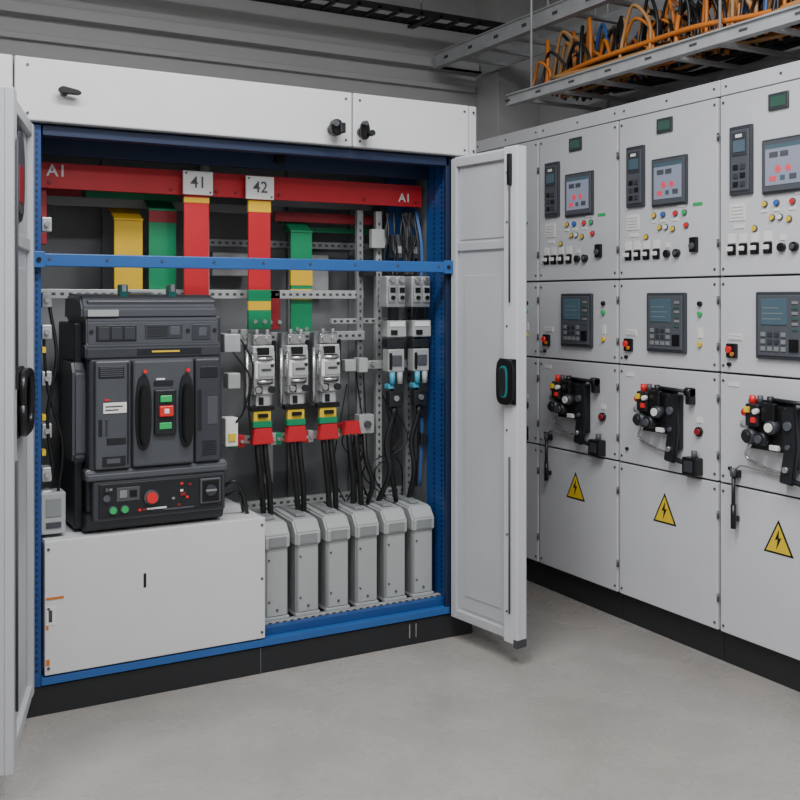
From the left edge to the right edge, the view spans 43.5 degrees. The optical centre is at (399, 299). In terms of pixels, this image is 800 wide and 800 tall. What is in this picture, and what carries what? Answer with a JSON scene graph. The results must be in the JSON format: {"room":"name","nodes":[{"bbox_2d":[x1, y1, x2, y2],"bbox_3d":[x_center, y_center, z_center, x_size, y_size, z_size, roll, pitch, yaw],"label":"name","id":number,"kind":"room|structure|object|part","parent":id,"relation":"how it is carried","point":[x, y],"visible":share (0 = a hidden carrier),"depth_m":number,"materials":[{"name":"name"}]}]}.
{"room":"electrical room","nodes":[
{"label":"electrical room","id":0,"kind":"room"},
{"bbox_2d":[0,0,475,106],"bbox_3d":[-2.044,-0.325,4.801,6.280,3.450,0.100,0,0,-29],"label":"wall","id":1,"kind":"structure","parent":0,"point":[250,16],"depth_m":5.48,"materials":[{"name":"paint"}]},
{"bbox_2d":[0,30,475,93],"bbox_3d":[-2.151,-1.275,4.665,5.960,0.030,0.035,0,0,-29],"label":"trim","id":2,"kind":"structure","parent":1,"relation":"attached to","point":[3,33],"depth_m":5.32,"materials":[{"name":"paint"}]},
{"bbox_2d":[0,0,478,74],"bbox_3d":[-2.143,-1.403,4.649,5.960,0.055,0.070,0,0,-29],"label":"trim","id":3,"kind":"structure","parent":1,"relation":"attached to","point":[10,7],"depth_m":5.27,"materials":[{"name":"paint"}]},
{"bbox_2d":[476,0,538,140],"bbox_3d":[0.654,-0.325,6.102,0.300,3.450,0.240,0,0,-29],"label":"column","id":4,"kind":"structure","parent":1,"relation":"attached to","point":[494,118],"depth_m":6.00,"materials":[{"name":"paint"}]},
{"bbox_2d":[0,580,799,799],"bbox_3d":[-0.240,1.450,1.548,6.480,0.100,7.540,0,0,-29],"label":"floor","id":5,"kind":"structure","parent":0,"point":[597,704],"depth_m":3.26,"materials":[{"name":"concrete"}]},
{"bbox_2d":[0,54,12,86],"bbox_3d":[-2.029,0.296,3.232,1.384,2.207,0.620,0,0,-29],"label":"tall cabinet","id":6,"kind":"object","parent":5,"relation":"on","point":[6,61],"visible":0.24,"depth_m":3.29,"materials":[{"name":"white metal"}]},
{"bbox_2d":[0,55,526,775],"bbox_3d":[-0.543,0.296,3.736,1.944,2.207,1.178,0,0,-29],"label":"tall cabinet","id":7,"kind":"object","parent":5,"relation":"on","point":[464,458],"visible":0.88,"depth_m":3.92,"materials":[{"name":"metal"}]},
{"bbox_3d":[-1.156,0.362,3.060,0.067,1.905,0.602,0,0,-14],"label":"door","id":8,"kind":"part","parent":7,"relation":"part of","materials":[{"name":"metal"}]},
{"bbox_2d":[41,497,264,675],"bbox_3d":[-0.969,1.038,3.773,0.788,0.452,0.501,0,0,-29],"label":"panel","id":9,"kind":"object","parent":7,"relation":"in","point":[118,595],"visible":0.88,"depth_m":3.54,"materials":[{"name":"white metal"}]},
{"bbox_2d":[59,284,226,531],"bbox_3d":[-0.948,0.377,3.688,0.538,0.867,0.429,0,0,-29],"label":"air circuit breaker","id":10,"kind":"object","parent":9,"relation":"on","point":[140,373],"visible":1,"depth_m":3.53,"materials":[{"name":"grey plastic"}]},
{"bbox_2d":[107,208,142,288],"bbox_3d":[-1.064,-0.170,3.876,0.112,0.380,0.128,0,0,-29],"label":"busbar","id":11,"kind":"object","parent":10,"relation":"attached to","point":[128,223],"visible":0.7,"depth_m":3.83,"materials":[{"name":"metal"}]},
{"bbox_2d":[144,200,176,289],"bbox_3d":[-0.949,-0.190,3.929,0.110,0.420,0.148,0,0,-29],"label":"busbar","id":12,"kind":"object","parent":10,"relation":"attached to","point":[162,215],"visible":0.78,"depth_m":3.87,"materials":[{"name":"metal"}]},
{"bbox_2d":[183,194,208,294],"bbox_3d":[-0.776,-0.195,3.820,0.099,0.470,0.021,0,0,-29],"label":"busbar","id":13,"kind":"object","parent":10,"relation":"attached to","point":[195,207],"visible":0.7,"depth_m":3.82,"materials":[{"name":"metal"}]},
{"bbox_2d":[182,170,212,195],"bbox_3d":[-0.768,-0.445,3.810,0.116,0.090,0.016,0,0,-29],"label":"label plate","id":14,"kind":"object","parent":13,"relation":"attached to","point":[193,182],"visible":1,"depth_m":3.80,"materials":[{"name":"white plastic"}]},
{"bbox_2d":[47,188,281,214],"bbox_3d":[-0.921,-0.388,3.951,0.980,0.065,0.015,0,0,-29],"label":"busbar","id":15,"kind":"object","parent":7,"relation":"attached to","point":[64,197],"visible":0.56,"depth_m":3.86},
{"bbox_2d":[270,200,373,224],"bbox_3d":[-0.344,-0.372,4.251,0.520,0.095,0.050,0,0,-29],"label":"busbar","id":16,"kind":"object","parent":15,"relation":"attached to","point":[278,216],"visible":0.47,"depth_m":4.24},
{"bbox_2d":[41,162,420,244],"bbox_3d":[-0.608,-0.346,3.970,1.575,0.293,0.066,0,0,-29],"label":"busbar","id":17,"kind":"object","parent":7,"relation":"attached to","point":[54,175],"visible":0.7,"depth_m":3.88},
{"bbox_3d":[-0.560,0.355,3.906,1.788,1.890,0.324,0,0,-29],"label":"blue frame","id":18,"kind":"part","parent":7,"relation":"part of","materials":[{"name":"blue metal"}]},
{"bbox_2d":[247,199,270,328],"bbox_3d":[-0.553,-0.158,3.944,0.094,0.545,0.021,0,0,-29],"label":"busbar","id":19,"kind":"object","parent":7,"relation":"attached to","point":[258,292],"visible":0.98,"depth_m":3.94,"materials":[{"name":"metal"}]},
{"bbox_2d":[245,175,273,199],"bbox_3d":[-0.550,-0.440,3.931,0.116,0.090,0.016,0,0,-29],"label":"label plate","id":20,"kind":"object","parent":19,"relation":"attached to","point":[256,187],"visible":1,"depth_m":3.92,"materials":[{"name":"white plastic"}]},
{"bbox_2d":[244,329,275,444],"bbox_3d":[-0.549,0.340,3.938,0.126,0.450,0.119,0,0,-29],"label":"switch","id":21,"kind":"object","parent":7,"relation":"attached to","point":[261,346],"visible":0.94,"depth_m":3.91,"materials":[{"name":"metal"}]},
{"bbox_2d":[249,508,289,621],"bbox_3d":[-0.546,1.040,3.988,0.107,0.387,0.315,0,0,-29],"label":"module","id":22,"kind":"object","parent":7,"relation":"in","point":[277,536],"visible":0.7,"depth_m":3.86,"materials":[{"name":"grey plastic"}]},
{"bbox_2d":[269,290,281,329],"bbox_3d":[-0.509,0.040,4.065,0.056,0.160,0.020,0,0,-29],"label":"busbar","id":23,"kind":"object","parent":7,"relation":"attached to","point":[275,302],"visible":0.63,"depth_m":4.07,"materials":[{"name":"metal"}]},
{"bbox_2d":[277,329,308,442],"bbox_3d":[-0.424,0.340,4.007,0.126,0.450,0.119,0,0,-29],"label":"switch","id":24,"kind":"object","parent":7,"relation":"attached to","point":[292,347],"visible":1,"depth_m":3.98,"materials":[{"name":"metal"}]},
{"bbox_2d":[267,505,319,616],"bbox_3d":[-0.432,1.040,4.051,0.107,0.387,0.315,0,0,-29],"label":"module","id":25,"kind":"object","parent":7,"relation":"in","point":[303,528],"visible":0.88,"depth_m":3.93,"materials":[{"name":"grey plastic"}]},
{"bbox_2d":[277,221,312,331],"bbox_3d":[-0.441,-0.092,4.204,0.099,0.485,0.158,0,0,-29],"label":"busbar","id":26,"kind":"object","parent":7,"relation":"attached to","point":[300,233],"visible":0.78,"depth_m":4.14,"materials":[{"name":"metal"}]},
{"bbox_2d":[300,502,349,611],"bbox_3d":[-0.318,1.040,4.114,0.107,0.387,0.315,0,0,-29],"label":"module","id":27,"kind":"object","parent":7,"relation":"in","point":[334,526],"visible":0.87,"depth_m":3.99,"materials":[{"name":"grey plastic"}]},
{"bbox_2d":[309,328,340,439],"bbox_3d":[-0.301,0.340,4.076,0.126,0.450,0.119,0,0,-29],"label":"switch","id":28,"kind":"object","parent":7,"relation":"attached to","point":[324,346],"visible":1,"depth_m":4.05,"materials":[{"name":"metal"}]},
{"bbox_2d":[283,226,367,233],"bbox_3d":[-0.316,-0.301,4.324,0.400,0.022,0.010,0,0,-29],"label":"busbar","id":29,"kind":"object","parent":7,"relation":"attached to","point":[314,229],"visible":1,"depth_m":4.33},
{"bbox_2d":[324,499,378,606],"bbox_3d":[-0.204,1.040,4.178,0.107,0.387,0.315,0,0,-29],"label":"module","id":30,"kind":"object","parent":7,"relation":"in","point":[363,522],"visible":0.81,"depth_m":4.05,"materials":[{"name":"grey plastic"}]},
{"bbox_2d":[363,496,406,601],"bbox_3d":[-0.090,1.040,4.241,0.107,0.387,0.315,0,0,-29],"label":"module","id":31,"kind":"object","parent":7,"relation":"in","point":[392,520],"visible":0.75,"depth_m":4.11,"materials":[{"name":"grey plastic"}]},
{"bbox_2d":[379,276,405,419],"bbox_3d":[-0.029,0.200,4.197,0.090,0.600,0.090,0,0,-29],"label":"control relay","id":32,"kind":"object","parent":7,"relation":"on","point":[391,288],"visible":1,"depth_m":4.17,"materials":[{"name":"plastic"}]},
{"bbox_2d":[382,493,433,597],"bbox_3d":[0.024,1.040,4.304,0.107,0.387,0.315,0,0,-29],"label":"module","id":33,"kind":"object","parent":7,"relation":"in","point":[419,515],"visible":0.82,"depth_m":4.18,"materials":[{"name":"grey plastic"}]},
{"bbox_2d":[405,276,430,417],"bbox_3d":[0.076,0.200,4.256,0.090,0.600,0.090,0,0,-29],"label":"control relay","id":34,"kind":"object","parent":7,"relation":"on","point":[417,288],"visible":0.98,"depth_m":4.23,"materials":[{"name":"plastic"}]},
{"bbox_3d":[0.325,0.368,3.979,0.084,1.917,0.423,0,0,-37],"label":"door","id":35,"kind":"part","parent":7,"relation":"part of","materials":[{"name":"metal"}]},
{"bbox_2d":[476,126,542,586],"bbox_3d":[0.786,0.275,5.265,0.623,2.250,0.576,0,0,-29],"label":"tall cabinet","id":36,"kind":"object","parent":5,"relation":"on","point":[530,138],"visible":0.12,"depth_m":4.92,"materials":[{"name":"white metal"}]},
{"bbox_2d":[540,106,623,618],"bbox_3d":[1.059,0.274,4.760,0.635,2.249,0.574,0,0,-29],"label":"tall cabinet","id":37,"kind":"object","parent":5,"relation":"on","point":[580,278],"depth_m":4.58,"materials":[{"name":"white metal"}]},
{"bbox_3d":[0.755,0.738,4.692,0.037,0.245,0.242,0,0,-29],"label":"door handle","id":38,"kind":"part","parent":37,"relation":"part of","materials":[{"name":"black plastic"}]},
{"bbox_2d":[567,472,584,501],"bbox_3d":[0.810,0.858,4.628,0.004,0.125,0.132,0,0,-29],"label":"warning sign","id":39,"kind":"object","parent":37,"relation":"attached to","point":[574,492],"visible":1,"depth_m":4.62,"materials":[{"name":"yellow plastic"}]},
{"bbox_2d":[547,375,605,456],"bbox_3d":[0.788,0.520,4.573,0.095,0.345,0.352,0,0,-29],"label":"mechanism","id":40,"kind":"object","parent":37,"relation":"attached to","point":[570,396],"visible":1,"depth_m":4.54,"materials":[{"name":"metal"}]},
{"bbox_2d":[620,80,723,660],"bbox_3d":[1.344,0.275,4.260,0.623,2.250,0.576,0,0,-29],"label":"tall cabinet","id":41,"kind":"object","parent":5,"relation":"on","point":[670,143],"visible":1,"depth_m":4.08,"materials":[{"name":"white metal"}]},
{"bbox_2d":[654,493,675,525],"bbox_3d":[1.089,0.858,4.125,0.004,0.125,0.132,0,0,-29],"label":"warning sign","id":42,"kind":"object","parent":41,"relation":"attached to","point":[663,514],"visible":1,"depth_m":4.12,"materials":[{"name":"yellow plastic"}]},
{"bbox_2d":[632,384,702,476],"bbox_3d":[1.067,0.520,4.070,0.095,0.345,0.352,0,0,-29],"label":"mechanism","id":43,"kind":"object","parent":41,"relation":"attached to","point":[659,409],"visible":1,"depth_m":4.05,"materials":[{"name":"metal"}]},
{"bbox_2d":[721,60,799,691],"bbox_3d":[1.617,0.274,3.754,0.634,2.249,0.574,0,0,-29],"label":"tall cabinet","id":44,"kind":"object","parent":5,"relation":"on","point":[760,110],"depth_m":3.70,"materials":[{"name":"white metal"}]},
{"bbox_3d":[1.313,0.738,3.686,0.037,0.245,0.242,0,0,-29],"label":"door handle","id":45,"kind":"part","parent":44,"relation":"part of","materials":[{"name":"black metal"}]},
{"bbox_2d":[740,395,799,486],"bbox_3d":[1.346,0.520,3.567,0.095,0.345,0.352,0,0,-29],"label":"mechanism","id":46,"kind":"object","parent":44,"relation":"attached to","point":[773,424],"visible":1,"depth_m":3.57,"materials":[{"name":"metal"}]},
{"bbox_2d":[764,520,793,558],"bbox_3d":[1.367,0.858,3.622,0.004,0.125,0.132,0,0,-29],"label":"warning sign","id":47,"kind":"object","parent":44,"relation":"attached to","point":[777,543],"visible":1,"depth_m":3.62,"materials":[{"name":"yellow plastic"}]},
{"bbox_2d":[539,0,799,125],"bbox_3d":[2.550,-0.325,3.094,0.100,3.450,7.340,0,0,-29],"label":"wall","id":48,"kind":"structure","parent":0,"point":[547,114],"depth_m":5.82,"materials":[{"name":"paint"}]},
{"bbox_3d":[-0.240,-2.100,1.547,6.480,0.100,7.540,0,0,-29],"label":"ceiling","id":49,"kind":"structure","parent":0,"visible":0},
{"bbox_2d":[251,0,504,34],"bbox_3d":[-1.521,-1.792,4.662,4.860,0.515,0.230,0,0,-29],"label":"tray","id":50,"kind":"object","parent":49,"relation":"attached to","point":[430,18],"visible":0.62,"depth_m":5.49,"materials":[{"name":"metal"}]},
{"bbox_2d":[433,0,693,74],"bbox_3d":[1.760,-1.698,3.351,0.352,0.705,6.156,0,0,-29],"label":"cable tray","id":51,"kind":"object","parent":49,"relation":"hanging from","point":[544,18],"visible":0.88,"depth_m":5.19,"materials":[{"name":"grey metal"}]},
{"bbox_2d":[505,0,799,112],"bbox_3d":[1.997,-1.510,2.902,0.532,1.080,5.140,0,0,-29],"label":"cable tray","id":52,"kind":"object","parent":49,"relation":"hanging from","point":[778,21],"visible":0.87,"depth_m":4.25,"materials":[{"name":"grey metal"}]},
{"bbox_2d":[533,0,799,100],"bbox_3d":[1.965,-1.156,2.958,0.478,0.327,4.874,0,0,-29],"label":"cable bundle","id":53,"kind":"object","parent":52,"relation":"in","point":[661,31],"visible":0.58,"depth_m":4.29,"materials":[{"name":"rubber"}]}
]}

